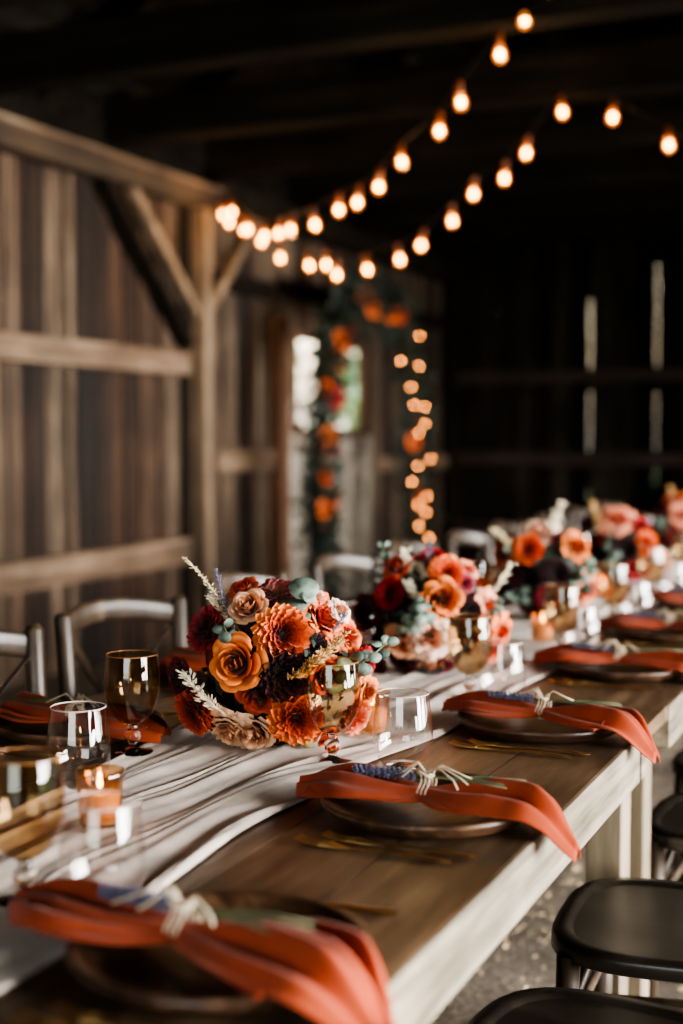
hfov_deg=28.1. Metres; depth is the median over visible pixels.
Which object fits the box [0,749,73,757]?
table knife
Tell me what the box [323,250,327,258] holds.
socket
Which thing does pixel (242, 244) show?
trim
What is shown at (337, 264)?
socket
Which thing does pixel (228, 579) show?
chair
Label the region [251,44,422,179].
trim
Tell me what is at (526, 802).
linen napkin
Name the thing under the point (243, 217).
socket
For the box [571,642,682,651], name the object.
sprig
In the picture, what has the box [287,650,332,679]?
dried flower
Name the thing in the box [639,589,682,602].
linen napkin
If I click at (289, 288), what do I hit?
trim
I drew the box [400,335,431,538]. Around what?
fairy lights
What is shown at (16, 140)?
trim
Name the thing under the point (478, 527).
trim
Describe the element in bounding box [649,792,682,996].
chair
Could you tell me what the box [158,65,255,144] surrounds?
trim
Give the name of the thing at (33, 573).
trim
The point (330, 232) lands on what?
trim
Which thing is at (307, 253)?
socket
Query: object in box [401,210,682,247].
trim
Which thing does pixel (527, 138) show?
socket
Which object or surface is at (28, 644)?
chair
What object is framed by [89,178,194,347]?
trim
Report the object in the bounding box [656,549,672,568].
votive candle
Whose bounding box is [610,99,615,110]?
socket
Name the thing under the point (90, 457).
wall
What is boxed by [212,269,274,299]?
trim
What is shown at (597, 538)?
dried flower
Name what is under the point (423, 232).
socket
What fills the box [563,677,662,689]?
fork
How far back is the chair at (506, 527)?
6.16 m
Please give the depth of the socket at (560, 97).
6.62 m
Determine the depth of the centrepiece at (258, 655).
2.30 m
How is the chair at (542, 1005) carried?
on the floor
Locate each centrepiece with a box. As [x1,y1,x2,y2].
[168,556,398,749]
[352,540,517,673]
[489,501,600,619]
[582,500,659,584]
[648,485,682,557]
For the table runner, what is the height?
0.020 m
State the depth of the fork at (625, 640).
3.54 m
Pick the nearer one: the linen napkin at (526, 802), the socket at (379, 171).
the linen napkin at (526, 802)
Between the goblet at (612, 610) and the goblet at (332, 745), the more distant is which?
the goblet at (612, 610)
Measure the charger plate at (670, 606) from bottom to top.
0.028 m
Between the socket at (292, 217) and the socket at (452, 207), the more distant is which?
the socket at (292, 217)
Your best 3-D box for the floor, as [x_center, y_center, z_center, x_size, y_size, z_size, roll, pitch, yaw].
[1.729,1.099,3.976,8.970,0.050,16.550,1,3,24]
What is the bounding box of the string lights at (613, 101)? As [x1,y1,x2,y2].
[565,91,682,151]
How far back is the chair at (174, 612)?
3.15 m
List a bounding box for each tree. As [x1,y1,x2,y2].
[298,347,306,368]
[337,349,357,428]
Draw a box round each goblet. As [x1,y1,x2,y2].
[0,747,64,907]
[104,650,159,756]
[304,656,360,763]
[447,613,492,696]
[544,584,581,643]
[597,563,629,614]
[637,546,665,592]
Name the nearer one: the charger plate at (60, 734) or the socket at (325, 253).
the charger plate at (60, 734)
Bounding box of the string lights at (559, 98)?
[214,91,567,279]
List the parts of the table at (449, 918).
leg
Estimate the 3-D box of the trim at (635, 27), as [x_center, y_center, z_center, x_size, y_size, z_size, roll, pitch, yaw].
[2.284,-3.750,10.491,4.499,2.855,0.060,1,3,24]
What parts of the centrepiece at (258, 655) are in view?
lavender stem, lavender stem, stem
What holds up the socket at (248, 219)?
attached to the string lights at (499, 38)
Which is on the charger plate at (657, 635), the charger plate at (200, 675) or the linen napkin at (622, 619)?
the linen napkin at (622, 619)
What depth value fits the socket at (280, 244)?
8.16 m
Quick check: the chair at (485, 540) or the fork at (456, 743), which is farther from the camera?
the chair at (485, 540)
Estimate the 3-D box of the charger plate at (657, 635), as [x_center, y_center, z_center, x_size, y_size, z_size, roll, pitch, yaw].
[0.890,0.324,3.689,0.309,0.028,0.309,0,3,-6]
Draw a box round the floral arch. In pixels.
[289,263,445,604]
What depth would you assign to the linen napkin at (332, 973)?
1.33 m
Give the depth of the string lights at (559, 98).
7.46 m
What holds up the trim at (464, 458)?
attached to the wall at (533, 305)
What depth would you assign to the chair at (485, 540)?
5.57 m
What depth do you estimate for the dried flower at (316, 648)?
2.27 m
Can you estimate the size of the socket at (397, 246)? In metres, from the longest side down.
0.050 x 0.027 x 0.027 m
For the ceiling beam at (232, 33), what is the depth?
5.92 m
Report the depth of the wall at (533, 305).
12.64 m
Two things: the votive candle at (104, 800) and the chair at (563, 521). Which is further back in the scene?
the chair at (563, 521)
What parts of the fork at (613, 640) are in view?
handle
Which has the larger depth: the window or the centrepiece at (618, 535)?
the window
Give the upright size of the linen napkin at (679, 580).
0.110 m
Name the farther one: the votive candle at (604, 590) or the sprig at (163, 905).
the votive candle at (604, 590)
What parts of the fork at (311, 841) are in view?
handle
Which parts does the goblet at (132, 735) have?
stem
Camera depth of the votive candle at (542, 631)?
3.51 m
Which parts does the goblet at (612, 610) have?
stem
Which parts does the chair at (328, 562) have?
post, rail, post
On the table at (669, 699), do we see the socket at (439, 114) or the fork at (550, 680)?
the fork at (550, 680)
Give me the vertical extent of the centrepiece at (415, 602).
0.306 m
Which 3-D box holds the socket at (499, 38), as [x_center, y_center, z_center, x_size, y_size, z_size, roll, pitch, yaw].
[0.650,-1.945,5.623,0.027,0.050,0.027,-2,-1,-31]
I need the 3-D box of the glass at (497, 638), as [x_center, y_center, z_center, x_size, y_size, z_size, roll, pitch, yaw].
[0.326,0.324,2.772,0.098,0.123,0.098,1,3,24]
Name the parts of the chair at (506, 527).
post, rail, post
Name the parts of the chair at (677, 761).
seat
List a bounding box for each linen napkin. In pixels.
[0,691,170,742]
[7,877,394,1023]
[154,646,207,676]
[295,761,580,862]
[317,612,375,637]
[441,687,659,763]
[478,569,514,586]
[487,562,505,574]
[533,639,682,671]
[595,608,682,630]
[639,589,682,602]
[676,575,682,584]
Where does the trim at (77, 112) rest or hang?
attached to the wall at (90, 457)
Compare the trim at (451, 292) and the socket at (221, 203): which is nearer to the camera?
the socket at (221, 203)
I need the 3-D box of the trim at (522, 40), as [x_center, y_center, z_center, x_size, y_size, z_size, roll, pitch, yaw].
[1.802,-3.690,9.394,4.499,2.855,0.060,1,3,24]
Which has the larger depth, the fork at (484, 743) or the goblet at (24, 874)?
the fork at (484, 743)
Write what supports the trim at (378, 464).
attached to the wall at (90, 457)
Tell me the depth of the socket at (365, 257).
7.64 m
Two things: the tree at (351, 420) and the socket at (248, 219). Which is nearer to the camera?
the socket at (248, 219)
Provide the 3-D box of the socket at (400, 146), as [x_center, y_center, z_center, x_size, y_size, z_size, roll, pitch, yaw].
[0.277,-1.700,6.400,0.027,0.050,0.027,-11,-9,40]
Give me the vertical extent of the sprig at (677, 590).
0.017 m
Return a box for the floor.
[0,572,682,1023]
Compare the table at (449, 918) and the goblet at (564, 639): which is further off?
the goblet at (564, 639)
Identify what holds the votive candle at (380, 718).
on the table runner
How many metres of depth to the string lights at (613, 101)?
6.39 m
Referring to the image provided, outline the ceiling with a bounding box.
[0,0,682,97]
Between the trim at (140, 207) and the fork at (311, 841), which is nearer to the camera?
the fork at (311, 841)
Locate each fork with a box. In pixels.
[8,1008,67,1023]
[48,1001,122,1023]
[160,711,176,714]
[295,834,451,862]
[322,830,477,858]
[449,740,571,757]
[468,738,591,754]
[548,679,648,690]
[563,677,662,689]
[613,640,682,648]
[623,639,682,645]
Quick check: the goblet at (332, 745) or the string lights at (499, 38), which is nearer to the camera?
the goblet at (332, 745)
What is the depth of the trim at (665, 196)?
10.33 m
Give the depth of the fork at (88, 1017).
1.26 m
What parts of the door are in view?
handle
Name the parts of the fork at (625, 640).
handle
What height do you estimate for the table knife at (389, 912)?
0.005 m
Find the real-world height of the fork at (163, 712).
0.008 m
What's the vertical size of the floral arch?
2.590 m
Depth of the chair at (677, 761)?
3.44 m
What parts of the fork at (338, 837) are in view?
handle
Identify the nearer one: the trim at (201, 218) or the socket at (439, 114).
the socket at (439, 114)
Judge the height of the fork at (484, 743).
0.008 m
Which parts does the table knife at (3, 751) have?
blade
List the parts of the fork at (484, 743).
handle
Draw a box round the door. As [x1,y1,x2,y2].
[290,436,370,598]
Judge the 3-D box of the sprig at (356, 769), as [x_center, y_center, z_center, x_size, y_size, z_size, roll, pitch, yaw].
[0.136,0.376,1.935,0.261,0.017,0.051,1,3,21]
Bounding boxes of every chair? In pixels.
[0,623,46,696]
[54,595,187,700]
[200,571,287,607]
[309,553,381,608]
[384,540,436,568]
[445,530,493,574]
[467,987,682,1023]
[491,521,523,571]
[535,514,568,535]
[551,877,682,1008]
[567,507,595,535]
[595,502,621,511]
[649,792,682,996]
[671,747,682,880]
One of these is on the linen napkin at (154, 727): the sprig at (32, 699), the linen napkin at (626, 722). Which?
the sprig at (32, 699)
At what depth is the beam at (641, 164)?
9.20 m
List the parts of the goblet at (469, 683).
stem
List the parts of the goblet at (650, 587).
stem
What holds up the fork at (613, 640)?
on the table at (669, 699)
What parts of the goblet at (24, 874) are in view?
stem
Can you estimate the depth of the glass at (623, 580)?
3.93 m
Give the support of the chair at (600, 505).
on the floor
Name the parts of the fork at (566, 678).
handle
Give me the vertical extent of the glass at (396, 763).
0.123 m
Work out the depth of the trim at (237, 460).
9.19 m
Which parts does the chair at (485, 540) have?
post, rail, post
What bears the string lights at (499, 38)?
attached to the wall at (90, 457)
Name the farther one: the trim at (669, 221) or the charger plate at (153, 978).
the trim at (669, 221)
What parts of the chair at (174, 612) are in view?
post, rail, post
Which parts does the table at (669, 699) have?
leg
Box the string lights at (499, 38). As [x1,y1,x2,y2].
[211,0,544,241]
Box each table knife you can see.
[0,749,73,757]
[145,686,208,693]
[320,901,396,915]
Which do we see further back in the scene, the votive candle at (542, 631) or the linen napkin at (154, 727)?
the votive candle at (542, 631)
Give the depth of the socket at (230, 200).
8.33 m
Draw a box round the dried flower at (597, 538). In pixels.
[589,500,602,546]
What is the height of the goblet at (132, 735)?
0.169 m
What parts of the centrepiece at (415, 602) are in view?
lavender stem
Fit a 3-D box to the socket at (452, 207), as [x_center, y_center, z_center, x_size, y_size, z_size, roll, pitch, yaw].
[0.581,-1.591,7.173,0.027,0.050,0.027,11,20,40]
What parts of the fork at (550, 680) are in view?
handle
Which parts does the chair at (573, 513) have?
post, rail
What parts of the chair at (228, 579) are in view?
post, rail, post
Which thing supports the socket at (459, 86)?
attached to the string lights at (499, 38)
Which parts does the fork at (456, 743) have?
handle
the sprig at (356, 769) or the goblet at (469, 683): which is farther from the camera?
the goblet at (469, 683)
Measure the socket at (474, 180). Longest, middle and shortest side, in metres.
0.050 x 0.027 x 0.027 m
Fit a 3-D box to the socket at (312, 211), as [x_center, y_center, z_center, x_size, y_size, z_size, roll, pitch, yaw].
[-0.153,-1.596,7.296,0.027,0.050,0.027,-11,9,0]
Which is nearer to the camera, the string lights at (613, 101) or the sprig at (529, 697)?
the sprig at (529, 697)
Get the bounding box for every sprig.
[7,697,127,708]
[97,882,314,934]
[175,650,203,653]
[352,764,525,788]
[486,689,621,706]
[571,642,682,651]
[627,611,682,618]
[668,588,682,592]
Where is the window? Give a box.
[290,330,363,435]
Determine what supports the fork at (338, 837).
on the table at (449, 918)
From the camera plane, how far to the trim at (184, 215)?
8.57 m
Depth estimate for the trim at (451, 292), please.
12.95 m
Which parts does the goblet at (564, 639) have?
stem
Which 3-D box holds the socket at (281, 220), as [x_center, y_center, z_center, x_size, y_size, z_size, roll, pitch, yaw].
[-0.339,-1.620,7.651,0.027,0.050,0.027,12,1,9]
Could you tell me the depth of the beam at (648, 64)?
6.97 m
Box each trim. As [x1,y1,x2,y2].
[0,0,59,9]
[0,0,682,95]
[0,86,447,259]
[0,119,218,211]
[0,331,189,374]
[0,538,191,595]
[38,0,159,101]
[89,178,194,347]
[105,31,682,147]
[123,188,200,316]
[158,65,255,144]
[178,206,192,630]
[190,208,212,615]
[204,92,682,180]
[204,179,460,282]
[212,220,260,314]
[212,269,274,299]
[213,450,274,472]
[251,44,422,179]
[268,316,289,579]
[277,278,445,329]
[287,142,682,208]
[351,181,682,230]
[371,455,446,471]
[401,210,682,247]
[443,367,682,384]
[443,452,682,465]
[443,522,596,536]
[444,285,457,557]
[483,28,554,54]
[600,14,670,40]
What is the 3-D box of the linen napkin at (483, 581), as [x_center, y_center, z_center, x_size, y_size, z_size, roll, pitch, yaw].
[0.507,0.254,4.757,0.431,0.110,0.168,2,4,28]
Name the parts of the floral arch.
frame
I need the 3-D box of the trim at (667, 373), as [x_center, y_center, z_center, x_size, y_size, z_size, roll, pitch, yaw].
[4.995,-1.181,11.296,8.750,0.120,0.090,1,3,24]
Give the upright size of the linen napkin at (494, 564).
0.109 m
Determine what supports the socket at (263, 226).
attached to the string lights at (499, 38)
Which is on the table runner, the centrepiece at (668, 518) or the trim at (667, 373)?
the centrepiece at (668, 518)
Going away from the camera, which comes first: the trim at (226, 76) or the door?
the trim at (226, 76)
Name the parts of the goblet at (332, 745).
stem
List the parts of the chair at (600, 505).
rail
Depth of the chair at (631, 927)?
2.31 m
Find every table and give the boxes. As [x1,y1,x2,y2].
[0,673,663,1023]
[330,574,682,996]
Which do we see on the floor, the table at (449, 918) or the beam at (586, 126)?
the table at (449, 918)
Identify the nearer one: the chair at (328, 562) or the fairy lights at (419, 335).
the chair at (328, 562)
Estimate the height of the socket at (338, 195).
0.050 m
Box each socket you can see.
[219,201,223,208]
[228,198,232,206]
[242,216,245,224]
[246,215,250,223]
[261,221,265,230]
[278,218,283,227]
[279,243,282,251]
[289,214,294,223]
[305,251,309,259]
[310,209,315,218]
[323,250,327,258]
[335,260,339,268]
[336,193,341,202]
[356,185,361,195]
[363,254,368,263]
[377,168,382,179]
[395,244,400,253]
[397,143,403,155]
[420,229,425,238]
[437,111,442,123]
[450,204,454,213]
[456,81,462,93]
[472,177,476,186]
[496,33,502,46]
[503,161,508,170]
[524,135,530,145]
[558,94,563,105]
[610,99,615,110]
[665,127,671,138]
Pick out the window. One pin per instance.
(296, 335)
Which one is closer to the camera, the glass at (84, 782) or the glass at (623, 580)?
the glass at (84, 782)
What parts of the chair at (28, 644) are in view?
rail, post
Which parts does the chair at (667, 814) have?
leg, seat, leg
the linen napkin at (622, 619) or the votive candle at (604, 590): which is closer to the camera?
the linen napkin at (622, 619)
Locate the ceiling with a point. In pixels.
(62, 12)
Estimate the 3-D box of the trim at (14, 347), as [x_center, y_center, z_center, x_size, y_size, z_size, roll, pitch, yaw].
[-3.266,-0.635,3.267,0.088,0.140,11.420,1,3,24]
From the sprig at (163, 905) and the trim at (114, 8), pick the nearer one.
the sprig at (163, 905)
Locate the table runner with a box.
[0,544,682,992]
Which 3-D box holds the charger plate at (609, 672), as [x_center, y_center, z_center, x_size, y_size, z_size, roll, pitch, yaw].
[0.641,0.355,3.122,0.309,0.028,0.309,-3,4,-43]
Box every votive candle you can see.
[74,764,123,828]
[354,688,390,734]
[530,610,555,641]
[597,575,613,598]
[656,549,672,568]
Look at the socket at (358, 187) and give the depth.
6.78 m
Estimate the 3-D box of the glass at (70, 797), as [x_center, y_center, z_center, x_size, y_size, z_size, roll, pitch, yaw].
[-0.274,0.391,1.563,0.098,0.123,0.098,1,3,24]
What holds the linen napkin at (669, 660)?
on the charger plate at (609, 672)
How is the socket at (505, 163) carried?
attached to the string lights at (559, 98)
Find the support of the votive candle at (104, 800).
on the table runner
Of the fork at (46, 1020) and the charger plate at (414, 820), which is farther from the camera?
the charger plate at (414, 820)
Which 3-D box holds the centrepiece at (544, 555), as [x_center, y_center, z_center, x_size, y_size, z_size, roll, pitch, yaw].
[0.598,0.137,3.982,0.310,0.346,0.268,1,3,17]
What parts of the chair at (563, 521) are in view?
rail, post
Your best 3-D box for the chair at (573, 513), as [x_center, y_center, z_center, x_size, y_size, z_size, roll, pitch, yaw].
[1.459,0.440,7.201,0.536,0.918,0.430,1,3,24]
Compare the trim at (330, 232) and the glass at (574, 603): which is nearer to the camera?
the glass at (574, 603)
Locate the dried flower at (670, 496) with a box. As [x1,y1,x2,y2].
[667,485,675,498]
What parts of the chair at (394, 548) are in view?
post, rail, post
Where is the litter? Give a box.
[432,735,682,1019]
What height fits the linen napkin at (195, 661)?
0.110 m
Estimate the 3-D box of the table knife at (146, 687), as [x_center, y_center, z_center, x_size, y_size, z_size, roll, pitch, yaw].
[-0.310,0.378,2.882,0.230,0.005,0.018,1,3,22]
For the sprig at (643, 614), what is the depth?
3.70 m
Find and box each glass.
[46,701,110,788]
[59,791,145,888]
[373,687,432,769]
[477,638,525,689]
[561,603,601,642]
[619,580,653,609]
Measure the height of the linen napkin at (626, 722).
0.108 m
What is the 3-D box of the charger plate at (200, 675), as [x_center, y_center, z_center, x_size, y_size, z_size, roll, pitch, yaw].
[-0.235,0.359,3.053,0.309,0.028,0.309,2,4,31]
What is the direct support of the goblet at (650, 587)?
on the table runner
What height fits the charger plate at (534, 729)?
0.028 m
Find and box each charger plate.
[0,702,163,746]
[66,890,370,1016]
[167,667,209,686]
[320,770,521,838]
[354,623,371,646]
[457,700,615,743]
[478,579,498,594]
[554,651,682,682]
[613,619,682,643]
[656,600,682,612]
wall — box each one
[0,152,443,688]
[443,233,682,572]
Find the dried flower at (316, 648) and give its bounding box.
[300,629,356,679]
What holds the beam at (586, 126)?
attached to the wall at (90, 457)
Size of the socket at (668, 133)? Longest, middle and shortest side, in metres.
0.050 x 0.027 x 0.027 m
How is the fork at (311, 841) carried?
on the table at (449, 918)
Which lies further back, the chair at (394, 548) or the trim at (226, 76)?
the trim at (226, 76)

